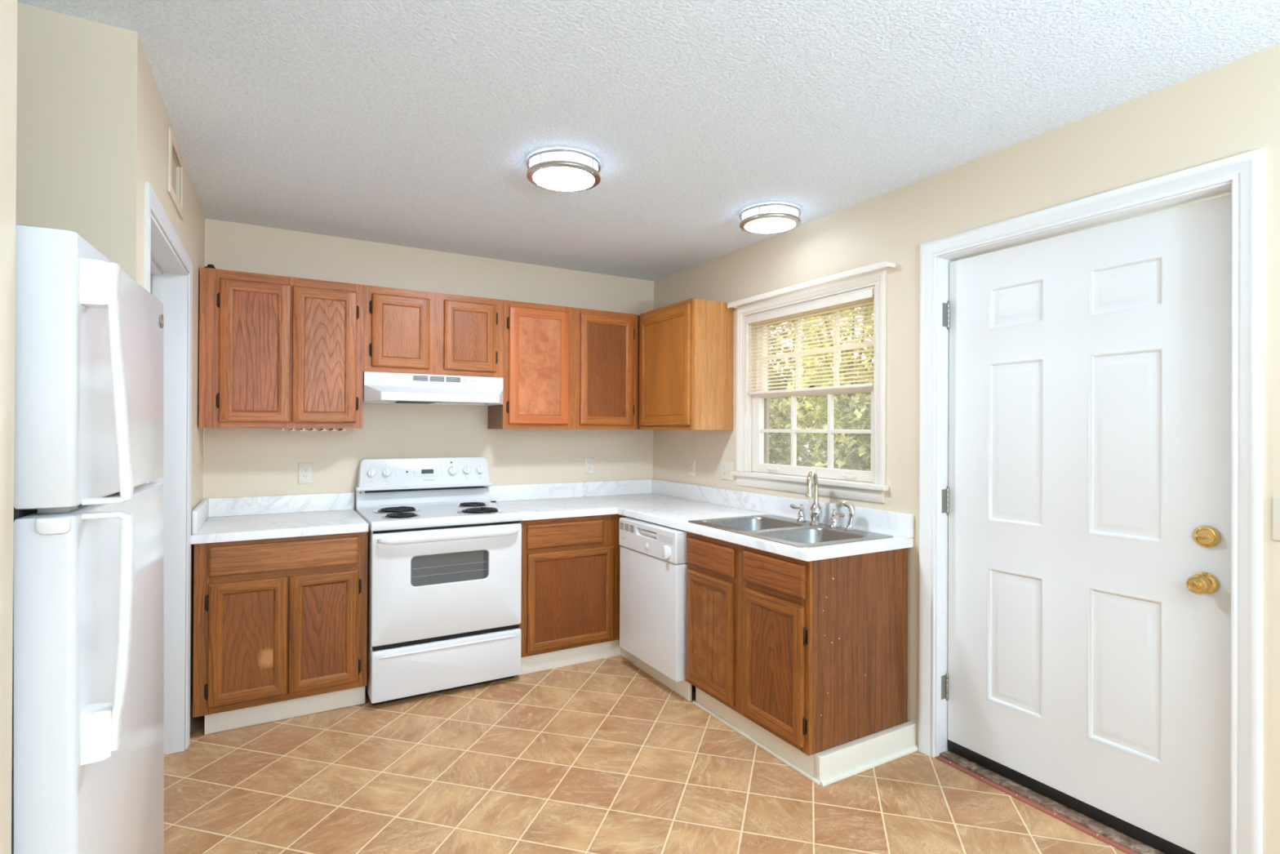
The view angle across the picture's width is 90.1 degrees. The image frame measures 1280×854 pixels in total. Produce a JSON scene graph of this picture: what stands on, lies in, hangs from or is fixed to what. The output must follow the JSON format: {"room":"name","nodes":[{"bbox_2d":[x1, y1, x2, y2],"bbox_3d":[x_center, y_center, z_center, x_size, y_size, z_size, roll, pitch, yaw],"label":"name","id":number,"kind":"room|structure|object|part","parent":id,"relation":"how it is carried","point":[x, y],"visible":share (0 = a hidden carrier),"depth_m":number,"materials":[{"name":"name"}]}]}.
{"room":"kitchen","nodes":[
{"label":"kitchen","id":0,"kind":"room"},
{"bbox_2d":[15,2,80,234],"bbox_3d":[-1.785,0.143,1.571,0.633,2.454,0.100,0,0,-30],"label":"wall","id":1,"kind":"structure","parent":0,"point":[48,103],"depth_m":1.66,"materials":[{"name":"beige paint"}]},
{"bbox_2d":[0,0,205,853],"bbox_3d":[0.037,0.143,-1.430,0.846,2.454,10.509,0,0,-29],"label":"wall","id":2,"kind":"structure","parent":0,"point":[125,122],"depth_m":1.71,"materials":[{"name":"beige paint"}]},
{"bbox_2d":[144,182,193,755],"bbox_3d":[-1.760,0.330,2.277,0.174,2.084,1.053,0,0,-30],"label":"door frame","id":3,"kind":"structure","parent":2,"relation":"attached to","point":[169,277],"depth_m":2.69,"materials":[{"name":"white paint"}]},
{"bbox_2d":[167,127,184,220],"bbox_3d":[-1.738,-0.930,2.365,0.043,0.225,0.355,0,0,-29],"label":"air vent","id":4,"kind":"object","parent":2,"relation":"in","point":[171,174],"visible":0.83,"depth_m":2.37,"materials":[{"name":"beige metal"}]},
{"bbox_2d":[203,218,653,622],"bbox_3d":[-1.046,0.154,4.069,2.862,2.454,0.100,0,0,-30],"label":"wall","id":5,"kind":"structure","parent":0,"point":[239,462],"depth_m":3.83,"materials":[{"name":"beige paint"}]},
{"bbox_2d":[198,264,364,428],"bbox_3d":[-1.861,-0.392,3.351,0.723,0.796,0.324,0,0,-30],"label":"upper cabinet","id":6,"kind":"object","parent":5,"relation":"attached to","point":[276,351],"depth_m":3.20,"materials":[{"name":"brown wood"}]},
{"bbox_3d":[-2.093,-0.778,3.110,0.045,0.028,0.040,0,0,-30],"label":"cabinet catch","id":7,"kind":"part","parent":6,"relation":"part of","materials":[{"name":"black metal"}]},
{"bbox_3d":[-1.897,-0.372,3.154,0.300,0.695,0.019,0,0,-30],"label":"door","id":8,"kind":"part","parent":6,"relation":"part of","materials":[{"name":"brown wood"}]},
{"bbox_3d":[-1.899,-0.372,3.157,0.189,0.584,0.009,0,0,-30],"label":"panel","id":9,"kind":"part","parent":6,"relation":"part of","materials":[{"name":"brown wood"}]},
{"bbox_2d":[279,427,347,431],"bbox_3d":[-1.743,0.013,3.405,0.314,0.012,0.230,0,0,-30],"label":"stemware rack","id":10,"kind":"object","parent":6,"relation":"attached to","point":[282,428],"visible":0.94,"depth_m":3.34,"materials":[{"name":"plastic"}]},
{"bbox_3d":[-1.631,-0.370,3.308,0.298,0.693,0.019,0,0,-30],"label":"door","id":11,"kind":"part","parent":6,"relation":"part of","materials":[{"name":"brown wood"}]},
{"bbox_3d":[-1.633,-0.370,3.312,0.187,0.582,0.009,0,0,-30],"label":"panel","id":12,"kind":"part","parent":6,"relation":"part of","materials":[{"name":"brown wood"}]},
{"bbox_2d":[208,492,354,517],"bbox_3d":[-1.936,0.420,3.481,0.693,0.097,0.019,0,0,-30],"label":"backsplash","id":13,"kind":"structure","parent":5,"relation":"attached to","point":[266,504],"depth_m":3.46,"materials":[{"name":"white stone"}]},
{"bbox_2d":[297,462,312,483],"bbox_3d":[-1.852,0.255,3.539,0.072,0.115,0.008,0,0,-30],"label":"wall outlet","id":14,"kind":"object","parent":5,"relation":"attached to","point":[304,469],"visible":1,"depth_m":3.54,"materials":[{"name":"plastic"}]},
{"bbox_2d":[302,466,309,471],"bbox_3d":[-1.851,0.235,3.536,0.033,0.027,0.002,0,0,-30],"label":"socket","id":15,"kind":"object","parent":14,"relation":"attached to","point":[304,468],"depth_m":3.54,"materials":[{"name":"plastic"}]},
{"bbox_2d":[302,474,309,479],"bbox_3d":[-1.851,0.275,3.536,0.033,0.027,0.002,0,0,-30],"label":"socket","id":16,"kind":"object","parent":14,"relation":"attached to","point":[304,476],"depth_m":3.54,"materials":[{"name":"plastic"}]},
{"bbox_2d":[363,284,503,377],"bbox_3d":[-1.215,-0.526,3.725,0.766,0.463,0.324,0,0,-30],"label":"upper cabinet","id":17,"kind":"object","parent":5,"relation":"attached to","point":[408,331],"visible":1,"depth_m":3.58,"materials":[{"name":"brown wood"}]},
{"bbox_3d":[-1.306,-0.521,3.497,0.301,0.392,0.019,0,0,-30],"label":"door","id":18,"kind":"part","parent":17,"relation":"part of","materials":[{"name":"brown wood"}]},
{"bbox_3d":[-1.308,-0.521,3.500,0.190,0.281,0.009,0,0,-30],"label":"panel","id":19,"kind":"part","parent":17,"relation":"part of","materials":[{"name":"brown wood"}]},
{"bbox_2d":[363,371,502,406],"bbox_3d":[-1.188,-0.213,3.673,0.760,0.159,0.441,0,0,-30],"label":"range hood","id":20,"kind":"object","parent":17,"relation":"attached to","point":[379,388],"visible":0.94,"depth_m":3.54,"materials":[{"name":"white metal"}]},
{"bbox_2d":[413,375,427,381],"bbox_3d":[-1.216,-0.270,3.540,0.079,0.028,0.002,0,0,-30],"label":"vent grille","id":21,"kind":"object","parent":20,"relation":"attached to","point":[415,378],"depth_m":3.54,"materials":[{"name":"grey metal"}]},
{"bbox_2d":[429,376,444,382],"bbox_3d":[-1.139,-0.270,3.585,0.080,0.028,0.002,0,0,-30],"label":"vent grille","id":22,"kind":"object","parent":20,"relation":"attached to","point":[432,379],"depth_m":3.58,"materials":[{"name":"grey metal"}]},
{"bbox_2d":[445,377,460,382],"bbox_3d":[-1.061,-0.269,3.630,0.081,0.028,0.002,0,0,-30],"label":"vent grille","id":23,"kind":"object","parent":20,"relation":"attached to","point":[447,379],"depth_m":3.63,"materials":[{"name":"grey metal"}]},
{"bbox_2d":[440,401,472,403],"bbox_3d":[-1.040,-0.140,3.605,0.160,0.008,0.110,0,0,-30],"label":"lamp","id":24,"kind":"object","parent":20,"relation":"attached to","point":[440,402],"depth_m":3.61,"materials":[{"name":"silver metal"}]},
{"bbox_3d":[-0.978,-0.523,3.687,0.300,0.395,0.019,0,0,-30],"label":"door","id":25,"kind":"part","parent":17,"relation":"part of","materials":[{"name":"brown wood"}]},
{"bbox_3d":[-0.980,-0.523,3.690,0.189,0.284,0.009,0,0,-30],"label":"panel","id":26,"kind":"part","parent":17,"relation":"part of","materials":[{"name":"brown wood"}]},
{"bbox_2d":[488,299,639,429],"bbox_3d":[-0.352,-0.368,4.225,1.228,0.767,0.324,0,0,-30],"label":"upper cabinet","id":27,"kind":"object","parent":5,"relation":"attached to","point":[564,367],"visible":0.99,"depth_m":4.00,"materials":[{"name":"brown wood"}]},
{"bbox_3d":[-0.613,-0.369,3.898,0.384,0.702,0.019,0,0,-30],"label":"door","id":28,"kind":"part","parent":27,"relation":"part of","materials":[{"name":"brown wood"}]},
{"bbox_3d":[-0.614,-0.369,3.899,0.273,0.591,0.014,0,0,-30],"label":"panel","id":29,"kind":"part","parent":27,"relation":"part of","materials":[{"name":"brown wood"}]},
{"bbox_3d":[-0.210,-0.366,4.132,0.384,0.704,0.019,0,0,-30],"label":"door","id":30,"kind":"part","parent":27,"relation":"part of","materials":[{"name":"orange wood"}]},
{"bbox_3d":[-0.212,-0.366,4.135,0.273,0.593,0.009,0,0,-30],"label":"panel","id":31,"kind":"part","parent":27,"relation":"part of","materials":[{"name":"brown wood"}]},
{"bbox_2d":[488,479,651,501],"bbox_3d":[-0.441,0.427,4.348,1.208,0.102,0.019,0,0,-30],"label":"backsplash","id":32,"kind":"structure","parent":5,"relation":"attached to","point":[580,489],"depth_m":4.31,"materials":[{"name":"white stone"}]},
{"bbox_2d":[584,457,594,474],"bbox_3d":[-0.349,0.267,4.410,0.072,0.116,0.008,0,0,-30],"label":"wall outlet","id":33,"kind":"object","parent":5,"relation":"attached to","point":[588,461],"visible":1,"depth_m":4.41,"materials":[{"name":"plastic"}]},
{"bbox_2d":[164,622,1127,853],"bbox_3d":[1.235,1.408,-0.735,3.760,0.060,10.700,0,0,-30],"label":"floor","id":34,"kind":"structure","parent":0,"point":[602,756],"depth_m":2.44,"materials":[{"name":"tile"}]},
{"bbox_2d":[11,224,164,853],"bbox_3d":[-1.325,0.528,1.194,0.726,1.690,0.694,0,0,-27],"label":"refrigerator","id":35,"kind":"object","parent":34,"relation":"on","point":[87,765],"visible":0.98,"depth_m":1.06,"materials":[{"name":"white metal"}]},
{"bbox_3d":[-1.097,-0.093,1.315,0.075,0.447,0.686,0,0,-27],"label":"freezer door","id":36,"kind":"part","parent":35,"relation":"part of","materials":[{"name":"white metal"}]},
{"bbox_3d":[-1.096,0.728,1.315,0.075,1.171,0.686,0,0,-27],"label":"fridge door","id":37,"kind":"part","parent":35,"relation":"part of","materials":[{"name":"white metal"}]},
{"bbox_3d":[-0.898,-0.074,1.080,0.066,0.406,0.042,0,0,-27],"label":"handle","id":38,"kind":"part","parent":35,"relation":"part of","materials":[{"name":"white plastic"}]},
{"bbox_3d":[-0.898,0.349,1.080,0.066,0.412,0.042,0,0,-27],"label":"handle","id":39,"kind":"part","parent":35,"relation":"part of","materials":[{"name":"white plastic"}]},
{"bbox_2d":[192,531,367,734],"bbox_3d":[-1.786,0.942,3.205,0.702,0.864,0.602,0,0,-30],"label":"base cabinet","id":40,"kind":"object","parent":34,"relation":"on","point":[280,624],"visible":1,"depth_m":2.94,"materials":[{"name":"brown wood"}]},
{"bbox_3d":[-1.764,0.963,2.880,0.306,0.546,0.019,0,0,-30],"label":"door","id":41,"kind":"part","parent":40,"relation":"part of","materials":[{"name":"brown wood"}]},
{"bbox_3d":[-1.766,0.963,2.884,0.195,0.435,0.009,0,0,-30],"label":"panel","id":42,"kind":"part","parent":40,"relation":"part of","materials":[{"name":"brown wood"}]},
{"bbox_2d":[191,492,368,544],"bbox_3d":[-1.791,0.439,3.212,0.712,0.139,0.629,0,0,-30],"label":"countertop","id":43,"kind":"structure","parent":40,"relation":"on","point":[214,520],"depth_m":3.26,"materials":[{"name":"white stone"}]},
{"bbox_3d":[-1.632,0.597,2.957,0.604,0.130,0.019,0,0,-30],"label":"drawer","id":44,"kind":"part","parent":40,"relation":"part of","materials":[{"name":"brown wood"}]},
{"bbox_3d":[-1.499,0.965,3.034,0.298,0.545,0.019,0,0,-30],"label":"door","id":45,"kind":"part","parent":40,"relation":"part of","materials":[{"name":"brown wood"}]},
{"bbox_3d":[-1.501,0.965,3.038,0.187,0.434,0.009,0,0,-30],"label":"panel","id":46,"kind":"part","parent":40,"relation":"part of","materials":[{"name":"brown wood"}]},
{"bbox_2d":[355,456,522,705],"bbox_3d":[-1.121,0.782,3.541,0.768,1.194,0.702,0,0,-30],"label":"stove","id":47,"kind":"object","parent":34,"relation":"on","point":[444,559],"visible":1,"depth_m":3.31,"materials":[{"name":"white metal"}]},
{"bbox_3d":[-1.524,0.263,3.624,0.051,0.050,0.026,0,0,-30],"label":"knob","id":48,"kind":"part","parent":47,"relation":"part of","materials":[{"name":"white plastic"}]},
{"bbox_3d":[-1.455,0.263,3.664,0.051,0.050,0.026,0,0,-30],"label":"knob","id":49,"kind":"part","parent":47,"relation":"part of","materials":[{"name":"white plastic"}]},
{"bbox_2d":[377,508,415,512],"bbox_3d":[-1.345,0.461,3.535,0.199,0.002,0.199,0,0,35],"label":"burner","id":50,"kind":"object","parent":47,"relation":"on","point":[381,510],"depth_m":3.48,"materials":[{"name":"black metal"}]},
{"bbox_2d":[385,514,417,518],"bbox_3d":[-1.232,0.461,3.299,0.155,0.002,0.155,0,0,-5],"label":"burner","id":51,"kind":"object","parent":47,"relation":"on","point":[388,516],"depth_m":3.25,"materials":[{"name":"black metal"}]},
{"bbox_2d":[355,486,522,531],"bbox_3d":[-1.128,0.437,3.556,0.764,0.140,0.646,0,0,-30],"label":"cooktop","id":52,"kind":"object","parent":47,"relation":"in","point":[390,508],"depth_m":3.55,"materials":[{"name":"white metal"}]},
{"bbox_3d":[-0.979,0.796,3.295,0.760,0.548,0.038,0,0,-30],"label":"oven door","id":53,"kind":"part","parent":47,"relation":"part of","materials":[{"name":"white metal"}]},
{"bbox_3d":[-0.980,1.220,3.296,0.760,0.250,0.036,0,0,-30],"label":"drawer","id":54,"kind":"part","parent":47,"relation":"part of","materials":[{"name":"white metal"}]},
{"bbox_3d":[-0.968,1.127,3.278,0.694,0.013,0.007,0,0,-30],"label":"drawer pull","id":55,"kind":"part","parent":47,"relation":"part of","materials":[{"name":"white metal"}]},
{"bbox_3d":[-0.959,0.553,3.263,0.709,0.047,0.058,0,0,-30],"label":"handle","id":56,"kind":"part","parent":47,"relation":"part of","materials":[{"name":"white metal"}]},
{"bbox_3d":[-1.130,0.266,3.853,0.058,0.057,0.028,0,0,-30],"label":"knob","id":57,"kind":"part","parent":47,"relation":"part of","materials":[{"name":"white plastic"}]},
{"bbox_3d":[-1.056,0.266,3.896,0.051,0.050,0.026,0,0,-30],"label":"knob","id":58,"kind":"part","parent":47,"relation":"part of","materials":[{"name":"white plastic"}]},
{"bbox_2d":[461,509,498,513],"bbox_3d":[-0.881,0.463,3.515,0.199,0.002,0.199,0,0,35],"label":"burner","id":59,"kind":"object","parent":47,"relation":"on","point":[464,511],"depth_m":3.46,"materials":[{"name":"black metal"}]},
{"bbox_3d":[-0.985,0.266,3.937,0.051,0.050,0.026,0,0,-30],"label":"knob","id":60,"kind":"part","parent":47,"relation":"part of","materials":[{"name":"white plastic"}]},
{"bbox_2d":[518,514,632,675],"bbox_3d":[-0.495,0.950,3.899,0.666,0.864,0.696,0,0,-30],"label":"base cabinet","id":61,"kind":"object","parent":34,"relation":"on","point":[570,588],"visible":0.66,"depth_m":3.67,"materials":[{"name":"brown wood"}]},
{"bbox_3d":[-0.422,0.615,3.658,0.470,0.134,0.019,0,0,-30],"label":"drawer","id":62,"kind":"part","parent":61,"relation":"part of","materials":[{"name":"brown wood"}]},
{"bbox_3d":[-0.391,0.981,3.676,0.540,0.550,0.019,0,0,-30],"label":"door","id":63,"kind":"part","parent":61,"relation":"part of","materials":[{"name":"brown wood"}]},
{"bbox_3d":[-0.393,0.981,3.680,0.441,0.451,0.009,0,0,-30],"label":"panel","id":64,"kind":"part","parent":61,"relation":"part of","materials":[{"name":"brown wood"}]},
{"bbox_2d":[618,516,692,701],"bbox_3d":[0.290,0.957,3.598,0.653,0.856,0.606,0,0,-30],"label":"dishwasher","id":65,"kind":"object","parent":34,"relation":"on","point":[653,556],"visible":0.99,"depth_m":3.37,"materials":[{"name":"white metal"}]},
{"bbox_3d":[0.050,0.571,3.437,0.014,0.018,0.163,0,0,-30],"label":"latch handle","id":66,"kind":"part","parent":65,"relation":"part of","materials":[{"name":"white plastic"}]},
{"bbox_3d":[0.058,0.607,3.466,0.069,0.159,0.602,0,0,-30],"label":"control panel","id":67,"kind":"part","parent":65,"relation":"part of","materials":[{"name":"white plastic"}]},
{"bbox_3d":[0.059,0.983,3.467,0.063,0.586,0.602,0,0,-30],"label":"door","id":68,"kind":"part","parent":65,"relation":"part of","materials":[{"name":"white metal"}]},
{"bbox_3d":[0.109,1.335,3.482,0.016,0.098,0.588,0,0,-30],"label":"toe panel","id":69,"kind":"part","parent":65,"relation":"part of","materials":[{"name":"white paint"}]},
{"bbox_2d":[685,531,918,786],"bbox_3d":[0.712,0.953,2.976,0.627,0.864,0.890,0,0,-30],"label":"base cabinet","id":70,"kind":"object","parent":34,"relation":"on","point":[800,659],"visible":0.97,"depth_m":2.67,"materials":[{"name":"brown wood"}]},
{"bbox_2d":[488,479,914,561],"bbox_3d":[0.111,0.447,3.414,1.228,0.142,2.189,0,0,-30],"label":"countertop","id":71,"kind":"structure","parent":70,"relation":"on","point":[673,504],"depth_m":3.66,"materials":[{"name":"white stone"}]},
{"bbox_2d":[688,514,893,547],"bbox_3d":[0.675,0.565,3.009,0.551,0.180,0.824,0,0,-30],"label":"sink","id":72,"kind":"object","parent":71,"relation":"in","point":[780,529],"visible":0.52,"depth_m":3.01,"materials":[{"name":"silver metal"}]},
{"bbox_2d":[835,500,855,530],"bbox_3d":[0.960,0.409,2.975,0.048,0.135,0.088,0,0,-39],"label":"sprayer","id":73,"kind":"object","parent":72,"relation":"on","point":[841,504],"visible":1,"depth_m":2.95,"materials":[{"name":"silver metal"}]},
{"bbox_2d":[790,469,844,527],"bbox_3d":[0.832,0.341,3.116,0.160,0.270,0.362,0,0,-30],"label":"faucet","id":74,"kind":"object","parent":71,"relation":"on","point":[815,510],"visible":1,"depth_m":3.13,"materials":[{"name":"silver metal"}]},
{"bbox_3d":[0.807,0.433,3.255,0.050,0.087,0.097,0,0,-30],"label":"handle","id":75,"kind":"part","parent":74,"relation":"part of","materials":[{"name":"silver metal"}]},
{"bbox_3d":[0.838,0.281,3.090,0.036,0.150,0.157,0,0,32],"label":"spout","id":76,"kind":"part","parent":74,"relation":"part of","materials":[{"name":"silver metal"}]},
{"bbox_3d":[0.937,0.433,3.024,0.050,0.087,0.097,0,0,-30],"label":"handle","id":77,"kind":"part","parent":74,"relation":"part of","materials":[{"name":"silver metal"}]},
{"bbox_3d":[0.332,0.982,3.034,0.009,0.437,0.258,0,0,-30],"label":"panel","id":78,"kind":"part","parent":70,"relation":"part of","materials":[{"name":"brown wood"}]},
{"bbox_3d":[0.328,0.982,3.032,0.019,0.548,0.369,0,0,-30],"label":"door","id":79,"kind":"part","parent":70,"relation":"part of","materials":[{"name":"brown wood"}]},
{"bbox_3d":[0.331,0.614,3.031,0.019,0.128,0.372,0,0,-30],"label":"false drawer","id":80,"kind":"part","parent":70,"relation":"part of","materials":[{"name":"brown wood"}]},
{"bbox_3d":[0.454,0.899,2.854,0.019,0.759,0.844,0,0,-30],"label":"frame","id":81,"kind":"part","parent":70,"relation":"part of","materials":[{"name":"brown wood"}]},
{"bbox_3d":[0.549,0.980,2.658,0.009,0.436,0.256,0,0,-30],"label":"panel","id":82,"kind":"part","parent":70,"relation":"part of","materials":[{"name":"brown wood"}]},
{"bbox_3d":[0.546,0.980,2.656,0.019,0.547,0.367,0,0,-30],"label":"door","id":83,"kind":"part","parent":70,"relation":"part of","materials":[{"name":"brown wood"}]},
{"bbox_3d":[0.550,0.608,2.654,0.019,0.130,0.370,0,0,-30],"label":"false drawer","id":84,"kind":"part","parent":70,"relation":"part of","materials":[{"name":"brown wood"}]},
{"bbox_3d":[0.915,0.900,2.642,0.564,0.759,0.016,0,0,-30],"label":"panel","id":85,"kind":"part","parent":70,"relation":"part of","materials":[{"name":"brown wood"}]},
{"bbox_3d":[0.939,1.332,2.629,0.578,0.106,0.030,0,0,-30],"label":"baseboard","id":86,"kind":"part","parent":70,"relation":"part of","materials":[{"name":"white paint"}]},
{"bbox_2d":[935,755,1139,853],"bbox_3d":[1.485,1.384,2.273,0.026,0.007,0.945,0,0,-30],"label":"strip","id":87,"kind":"object","parent":34,"relation":"on","point":[1004,789],"visible":1,"depth_m":2.32,"materials":[{"name":"brown"}]},
{"bbox_2d":[17,0,1279,281],"bbox_3d":[1.247,-1.116,-0.728,3.760,0.080,10.700,0,0,-30],"label":"ceiling","id":88,"kind":"structure","parent":0,"point":[411,123],"depth_m":2.08,"materials":[{"name":"white paint"}]},
{"bbox_2d":[526,148,600,192],"bbox_3d":[-0.310,-1.036,2.598,0.301,0.076,0.301,0,0,-30],"label":"ceiling light","id":89,"kind":"object","parent":88,"relation":"attached to","point":[557,170],"visible":1,"depth_m":2.52,"materials":[{"name":"white glass"}]},
{"bbox_2d":[533,167,594,191],"bbox_3d":[-0.310,-1.002,2.598,0.248,0.010,0.248,0,0,-30],"label":"diffuser","id":90,"kind":"object","parent":89,"relation":"attached to","point":[553,179],"depth_m":2.57,"materials":[{"name":"white glass"}]},
{"bbox_2d":[739,202,800,234],"bbox_3d":[0.646,-1.030,3.177,0.301,0.076,0.301,0,0,-30],"label":"ceiling light","id":91,"kind":"object","parent":88,"relation":"attached to","point":[771,218],"visible":1,"depth_m":3.10,"materials":[{"name":"white glass"}]},
{"bbox_2d":[744,217,795,233],"bbox_3d":[0.646,-0.996,3.177,0.248,0.010,0.248,0,0,-30],"label":"diffuser","id":92,"kind":"object","parent":91,"relation":"attached to","point":[753,225],"depth_m":3.15,"materials":[{"name":"white glass"}]},
{"bbox_2d":[653,44,1279,853],"bbox_3d":[2.790,0.161,0.167,0.140,2.454,10.500,0,0,-30],"label":"wall","id":93,"kind":"structure","parent":0,"point":[1233,108],"depth_m":2.52,"materials":[{"name":"beige paint"}]},
{"bbox_2d":[639,297,733,430],"bbox_3d":[0.268,-0.366,4.057,0.324,0.767,0.624,0,0,-30],"label":"upper cabinet","id":94,"kind":"object","parent":93,"relation":"attached to","point":[686,347],"visible":0.99,"depth_m":3.83,"materials":[{"name":"brown wood"}]},
{"bbox_3d":[0.148,-0.365,3.970,0.009,0.586,0.449,0,0,-30],"label":"panel","id":95,"kind":"part","parent":94,"relation":"part of","materials":[{"name":"brown wood"}]},
{"bbox_3d":[0.144,-0.365,3.967,0.019,0.709,0.572,0,0,-30],"label":"door","id":96,"kind":"part","parent":94,"relation":"part of","materials":[{"name":"brown wood"}]},
{"bbox_3d":[0.158,-0.366,3.982,0.019,0.767,0.604,0,0,-30],"label":"frame","id":97,"kind":"part","parent":94,"relation":"part of","materials":[{"name":"brown wood"}]},
{"bbox_2d":[688,458,695,476],"bbox_3d":[0.343,0.269,4.238,0.008,0.115,0.073,0,0,-30],"label":"wall outlet","id":98,"kind":"object","parent":93,"relation":"attached to","point":[691,462],"visible":1,"depth_m":4.23,"materials":[{"name":"plastic"}]},
{"bbox_2d":[721,460,733,480],"bbox_3d":[0.529,0.266,3.906,0.018,0.117,0.114,0,0,-30],"label":"outlet","id":99,"kind":"object","parent":93,"relation":"attached to","point":[727,467],"visible":1,"depth_m":3.90,"materials":[{"name":"plastic"}]},
{"bbox_2d":[651,479,913,537],"bbox_3d":[0.634,0.430,3.718,0.019,0.102,2.187,0,0,-30],"label":"backsplash","id":100,"kind":"structure","parent":93,"relation":"attached to","point":[896,523],"depth_m":3.46,"materials":[{"name":"white stone"}]},
{"bbox_2d":[732,270,888,502],"bbox_3d":[0.911,-0.177,3.401,0.199,1.170,1.160,0,0,-30],"label":"window","id":101,"kind":"structure","parent":93,"relation":"in","point":[860,485],"depth_m":3.37,"materials":[{"name":"white paint"}]},
{"bbox_2d":[745,288,874,411],"bbox_3d":[0.859,-0.367,3.371,0.042,0.550,0.913,0,0,-30],"label":"mini blind","id":102,"kind":"object","parent":101,"relation":"attached to","point":[868,293],"visible":0.89,"depth_m":3.31,"materials":[{"name":"white paint"}]},
{"bbox_3d":[0.690,-0.406,3.677,0.028,0.418,0.001,0,0,-30],"label":"ladder cord","id":103,"kind":"part","parent":102,"relation":"part of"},
{"bbox_3d":[0.865,-0.406,3.374,0.028,0.418,0.001,0,0,-30],"label":"ladder cord","id":104,"kind":"part","parent":102,"relation":"part of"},
{"bbox_3d":[0.864,-0.197,3.373,0.023,0.015,0.910,0,0,-30],"label":"rail","id":105,"kind":"part","parent":102,"relation":"part of","materials":[{"name":"white paint"}]},
{"bbox_3d":[1.041,-0.406,3.071,0.028,0.418,0.001,0,0,-30],"label":"ladder cord","id":106,"kind":"part","parent":102,"relation":"part of","materials":[{"name":"white fabric"}]},
{"bbox_3d":[0.901,0.029,3.395,0.036,0.466,0.917,0,0,-30],"label":"sash","id":107,"kind":"part","parent":101,"relation":"part of","materials":[{"name":"white paint"}]},
{"bbox_3d":[0.937,-0.404,3.416,0.036,0.472,0.917,0,0,-30],"label":"sash","id":108,"kind":"part","parent":101,"relation":"part of","materials":[{"name":"white paint"}]},
{"bbox_3d":[0.965,-0.177,3.432,0.022,0.930,0.919,0,0,-30],"label":"storm frame","id":109,"kind":"part","parent":101,"relation":"part of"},
{"bbox_2d":[727,260,895,308],"bbox_3d":[0.835,-0.725,3.341,0.066,0.030,1.137,0,0,-30],"label":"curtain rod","id":110,"kind":"object","parent":93,"relation":"attached to","point":[884,264],"visible":1,"depth_m":3.20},
{"bbox_2d":[939,750,1166,853],"bbox_3d":[1.538,1.381,2.303,0.094,0.014,0.945,0,0,-30],"label":"sill","id":111,"kind":"structure","parent":93,"relation":"attached to","point":[1107,831],"depth_m":2.31,"materials":[{"name":"stone"}]},
{"bbox_2d":[918,148,1264,853],"bbox_3d":[1.538,0.302,2.305,0.158,2.172,1.092,0,0,-30],"label":"door","id":112,"kind":"structure","parent":93,"relation":"in","point":[1091,407],"depth_m":2.20,"materials":[{"name":"white paint"}]},
{"bbox_3d":[1.714,0.480,1.950,0.069,0.067,0.067,0,0,-30],"label":"knob","id":113,"kind":"part","parent":112,"relation":"part of","materials":[{"name":"gold metal"}]},
{"bbox_2d":[1272,496,1279,540],"bbox_3d":[1.790,0.255,1.731,0.018,0.121,0.114,0,0,-30],"label":"light switch","id":114,"kind":"object","parent":93,"relation":"attached to","point":[1276,500],"visible":1,"depth_m":1.77,"materials":[{"name":"plastic"}]},
{"label":"outside","id":115,"kind":"structure","parent":0,"visible":0},
{"bbox_3d":[7.684,1.998,13.696,21.800,0.100,24.000,0,0,-30],"label":"ground","id":116,"kind":"structure","parent":115,"visible":0},
{"bbox_2d":[769,368,813,462],"bbox_3d":[3.039,0.127,18.142,3.692,3.896,3.478,0,0,17],"label":"tree","id":117,"kind":"object","parent":116,"relation":"on","point":[775,368],"visible":0.02,"depth_m":17.57,"materials":[{"name":"green plant"}]},
{"bbox_2d":[768,397,822,466],"bbox_3d":[1.357,0.688,7.663,1.732,2.437,1.538,0,0,-30],"label":"shrub","id":118,"kind":"object","parent":116,"relation":"on","point":[772,425],"visible":0.11,"depth_m":7.57,"materials":[{"name":"green plant"}]},
{"bbox_2d":[768,311,841,457],"bbox_3d":[2.608,-0.504,12.391,2.727,4.866,2.648,0,0,18],"label":"tree","id":119,"kind":"object","parent":116,"relation":"on","point":[818,421],"visible":0.12,"depth_m":12.00,"materials":[{"name":"green plant"}]},
{"bbox_2d":[770,366,865,466],"bbox_3d":[6.399,0.118,19.305,2.010,4.212,13.645,0,0,-30],"label":"hedge","id":120,"kind":"object","parent":116,"relation":"on","point":[801,399],"visible":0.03,"depth_m":20.42,"materials":[{"name":"green plant"}]},
{"bbox_2d":[774,304,874,470],"bbox_3d":[3.035,-0.487,9.295,2.158,4.816,2.188,0,0,14],"label":"tree","id":121,"kind":"object","parent":116,"relation":"on","point":[820,406],"visible":0.15,"depth_m":9.10,"materials":[{"name":"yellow plant"}]},
{"bbox_2d":[785,356,872,469],"bbox_3d":[5.465,0.154,14.577,3.361,3.779,4.062,0,0,-30],"label":"tree","id":122,"kind":"object","parent":116,"relation":"on","point":[817,460],"visible":0.02,"depth_m":14.90,"materials":[{"name":"green plant"}]},
{"bbox_2d":[807,373,873,471],"bbox_3d":[2.368,0.677,6.470,1.745,2.462,1.395,0,0,-30],"label":"shrub","id":123,"kind":"object","parent":116,"relation":"on","point":[849,447],"visible":0.15,"depth_m":6.40,"materials":[{"name":"green plant"}]}
]}

